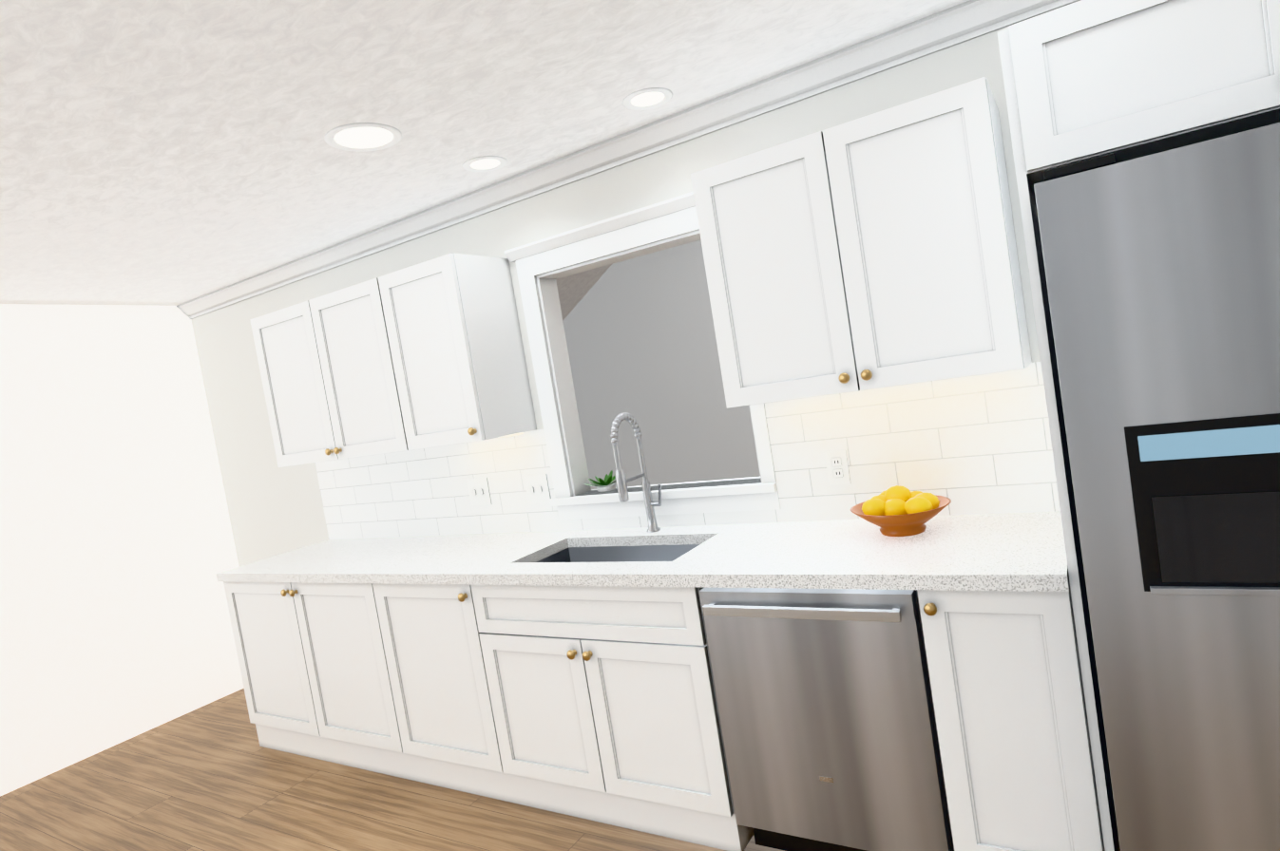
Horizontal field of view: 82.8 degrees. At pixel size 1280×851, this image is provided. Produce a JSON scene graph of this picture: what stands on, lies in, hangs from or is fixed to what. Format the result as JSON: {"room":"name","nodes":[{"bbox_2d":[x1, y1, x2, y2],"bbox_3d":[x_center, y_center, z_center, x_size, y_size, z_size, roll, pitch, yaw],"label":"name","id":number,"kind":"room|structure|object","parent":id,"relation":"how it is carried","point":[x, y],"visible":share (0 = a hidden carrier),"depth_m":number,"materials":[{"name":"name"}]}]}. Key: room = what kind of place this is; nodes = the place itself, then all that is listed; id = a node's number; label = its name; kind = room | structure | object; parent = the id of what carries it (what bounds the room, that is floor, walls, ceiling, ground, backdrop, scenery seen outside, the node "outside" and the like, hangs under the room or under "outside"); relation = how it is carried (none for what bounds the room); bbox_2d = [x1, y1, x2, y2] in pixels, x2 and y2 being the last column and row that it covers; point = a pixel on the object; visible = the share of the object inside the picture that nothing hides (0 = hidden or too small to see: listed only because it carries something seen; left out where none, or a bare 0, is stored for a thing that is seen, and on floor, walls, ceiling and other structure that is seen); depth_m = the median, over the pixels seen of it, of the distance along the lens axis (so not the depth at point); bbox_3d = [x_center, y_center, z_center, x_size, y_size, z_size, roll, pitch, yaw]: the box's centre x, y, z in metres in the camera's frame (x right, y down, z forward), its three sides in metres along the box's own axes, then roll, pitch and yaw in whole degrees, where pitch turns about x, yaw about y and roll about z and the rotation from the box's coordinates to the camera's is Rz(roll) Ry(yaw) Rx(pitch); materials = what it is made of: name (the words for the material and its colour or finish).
{"room":"kitchen","nodes":[
{"label":"kitchen","id":0,"kind":"room"},
{"bbox_2d":[0,304,243,796],"bbox_3d":[-3.626,0.687,3.150,0.120,2.440,3.825,-7,4,32],"label":"wall","id":1,"kind":"structure","parent":0,"point":[118,553],"depth_m":4.06,"materials":[{"name":"white paint"}]},
{"bbox_2d":[0,0,969,305],"bbox_3d":[-0.608,-0.955,1.064,7.760,0.060,3.825,-7,4,32],"label":"ceiling","id":2,"kind":"structure","parent":0,"point":[165,152],"depth_m":2.17,"materials":[{"name":"white paint"}]},
{"bbox_2d":[324,122,401,152],"bbox_3d":[-0.906,-0.944,2.383,0.237,0.007,0.237,-9,3,5],"label":"recessed light","id":3,"kind":"object","parent":2,"relation":"in","point":[361,137],"depth_m":2.37,"materials":[{"name":"white plastic"}]},
{"bbox_2d":[462,155,507,171],"bbox_3d":[-0.603,-1.017,2.825,0.168,0.007,0.168,-7,4,32],"label":"recessed light","id":4,"kind":"object","parent":2,"relation":"in","point":[485,163],"depth_m":2.82,"materials":[{"name":"white plastic"}]},
{"bbox_2d":[622,87,672,110],"bbox_3d":[0.025,-1.098,2.442,0.168,0.007,0.168,-7,4,32],"label":"recessed light","id":5,"kind":"object","parent":2,"relation":"in","point":[650,98],"depth_m":2.43,"materials":[{"name":"white plastic"}]},
{"bbox_2d":[0,688,1120,850],"bbox_3d":[-0.210,1.510,1.197,7.760,0.060,3.825,-7,4,32],"label":"floor","id":6,"kind":"structure","parent":0,"point":[213,776],"depth_m":3.06,"materials":[{"name":"brown wood"}]},
{"bbox_2d":[223,581,413,781],"bbox_3d":[-1.370,1.097,3.571,1.145,0.870,0.647,-7,4,32],"label":"base cabinet","id":7,"kind":"object","parent":6,"relation":"on","point":[314,670],"visible":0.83,"depth_m":3.29,"materials":[{"name":"white wood"}]},
{"bbox_2d":[215,511,1069,592],"bbox_3d":[-0.391,0.514,2.889,3.640,0.040,0.643,-7,4,32],"label":"countertop","id":8,"kind":"structure","parent":7,"relation":"on","point":[1020,552],"depth_m":2.33,"materials":[{"name":"stone"}]},
{"bbox_2d":[536,544,700,562],"bbox_3d":[-0.077,0.601,2.710,0.734,0.207,0.384,-7,4,32],"label":"sink basin","id":9,"kind":"object","parent":8,"relation":"in","point":[640,553],"visible":0.04,"depth_m":2.92,"materials":[{"name":"silver metal"}]},
{"bbox_2d":[610,412,661,533],"bbox_3d":[-0.004,0.187,2.803,0.108,0.491,0.217,-7,4,32],"label":"faucet","id":10,"kind":"object","parent":8,"relation":"on","point":[621,480],"visible":1,"depth_m":2.84,"materials":[{"name":"silver metal"}]},
{"bbox_2d":[850,485,951,536],"bbox_3d":[0.812,0.260,2.265,0.300,0.146,0.300,-7,4,32],"label":"bowl","id":11,"kind":"object","parent":8,"relation":"on","point":[897,511],"visible":1,"depth_m":2.20,"materials":[{"name":"orange wood"}]},
{"bbox_2d":[372,583,513,802],"bbox_3d":[-0.650,1.005,3.120,0.564,0.870,0.647,-7,4,32],"label":"base cabinet","id":12,"kind":"object","parent":6,"relation":"on","point":[434,659],"visible":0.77,"depth_m":2.87,"materials":[{"name":"white wood"}]},
{"bbox_2d":[470,585,753,850],"bbox_3d":[-0.013,0.924,2.720,0.950,0.870,0.647,-7,4,32],"label":"base cabinet","id":13,"kind":"object","parent":6,"relation":"on","point":[603,700],"visible":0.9,"depth_m":2.43,"materials":[{"name":"white wood"}]},
{"bbox_2d":[698,588,954,850],"bbox_3d":[0.652,0.841,2.292,0.633,0.868,0.665,-7,4,32],"label":"dishwasher","id":14,"kind":"object","parent":6,"relation":"on","point":[827,716],"visible":0.79,"depth_m":2.02,"materials":[{"name":"silver metal"}]},
{"bbox_2d":[917,582,1104,850],"bbox_3d":[1.070,0.786,2.040,0.340,0.870,0.647,-7,4,32],"label":"base cabinet","id":15,"kind":"object","parent":6,"relation":"on","point":[1005,678],"visible":0.75,"depth_m":1.78,"materials":[{"name":"white wood"}]},
{"bbox_2d":[997,0,1279,850],"bbox_3d":[1.540,0.088,1.642,1.018,2.140,0.657,-7,4,32],"label":"tall cabinet","id":16,"kind":"object","parent":6,"relation":"on","point":[1121,80],"visible":0.9,"depth_m":1.52,"materials":[{"name":"white wood"}]},
{"bbox_2d":[1033,122,1279,850],"bbox_3d":[1.499,0.281,1.536,0.947,1.783,0.872,-7,4,32],"label":"refrigerator","id":17,"kind":"object","parent":6,"relation":"on","point":[1162,272],"visible":1,"depth_m":1.39,"materials":[{"name":"silver metal"}]},
{"bbox_2d":[555,264,611,321],"bbox_3d":[0.322,-2.076,5.052,6.310,2.010,4.180,-7,4,32],"label":"ceiling","id":18,"kind":"structure","parent":0,"point":[573,290],"depth_m":7.92,"materials":[{"name":"white paint"}]},
{"bbox_2d":[191,0,1081,567],"bbox_3d":[0.546,0.039,2.700,7.520,2.440,0.120,-7,4,32],"label":"wall","id":19,"kind":"structure","parent":0,"point":[273,507],"depth_m":3.21,"materials":[{"name":"white paint"}]},
{"bbox_2d":[249,278,408,467],"bbox_3d":[-1.410,-0.233,3.553,0.983,0.763,0.377,-7,4,32],"label":"upper cabinet","id":20,"kind":"object","parent":19,"relation":"attached to","point":[328,377],"visible":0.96,"depth_m":3.39,"materials":[{"name":"white wood"}]},
{"bbox_2d":[377,253,536,450],"bbox_3d":[-0.805,-0.310,3.173,0.448,0.763,0.377,-7,4,32],"label":"upper cabinet","id":21,"kind":"object","parent":19,"relation":"attached to","point":[454,336],"visible":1,"depth_m":3.04,"materials":[{"name":"white wood"}]},
{"bbox_2d":[176,0,1080,319],"bbox_3d":[0.309,-1.110,2.556,7.520,0.084,0.072,-7,4,32],"label":"crown molding","id":22,"kind":"structure","parent":19,"relation":"attached to","point":[946,28],"depth_m":2.62,"materials":[{"name":"paint"}]},
{"bbox_2d":[504,191,780,520],"bbox_3d":[0.007,-0.234,2.977,1.068,1.200,0.195,-7,4,32],"label":"trim","id":23,"kind":"structure","parent":19,"relation":"attached to","point":[543,265],"depth_m":3.03,"materials":[{"name":"white wood"}]},
{"bbox_2d":[584,470,616,492],"bbox_3d":[-0.158,0.248,3.197,0.196,0.078,0.186,-7,4,32],"label":"succulent","id":24,"kind":"object","parent":23,"relation":"on","point":[605,485],"visible":0.85,"depth_m":3.18,"materials":[{"name":"green plant"}]},
{"bbox_2d":[314,362,1060,539],"bbox_3d":[-0.267,0.227,3.146,3.640,0.460,0.006,-7,4,32],"label":"backsplash","id":25,"kind":"structure","parent":19,"relation":"attached to","point":[978,445],"depth_m":2.57,"materials":[{"name":"tile"}]},
{"bbox_2d":[466,477,492,506],"bbox_3d":[-0.768,0.316,3.454,0.130,0.130,0.012,-7,4,32],"label":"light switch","id":26,"kind":"object","parent":25,"relation":"attached to","point":[478,488],"depth_m":3.45,"materials":[{"name":"white plastic"}]},
{"bbox_2d":[523,474,551,504],"bbox_3d":[-0.463,0.287,3.264,0.130,0.130,0.012,-7,4,32],"label":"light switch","id":27,"kind":"object","parent":25,"relation":"attached to","point":[537,487],"depth_m":3.26,"materials":[{"name":"white plastic"}]},
{"bbox_2d":[824,449,850,485],"bbox_3d":[0.693,0.147,2.542,0.075,0.122,0.009,-7,4,32],"label":"outlet","id":28,"kind":"object","parent":25,"relation":"attached to","point":[836,461],"depth_m":2.54,"materials":[{"name":"white plastic"}]},
{"bbox_2d":[690,76,1031,408],"bbox_3d":[0.667,-0.498,2.249,0.865,0.763,0.377,-7,4,32],"label":"upper cabinet","id":29,"kind":"object","parent":19,"relation":"attached to","point":[877,250],"visible":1,"depth_m":2.08,"materials":[{"name":"white wood"}]},
{"bbox_2d":[562,239,760,489],"bbox_3d":[1.576,-1.451,6.923,6.310,4.600,0.120,-7,4,32],"label":"wall window","id":30,"kind":"structure","parent":0,"point":[640,338],"depth_m":7.82,"materials":[{"name":"grey glass"}]}
]}

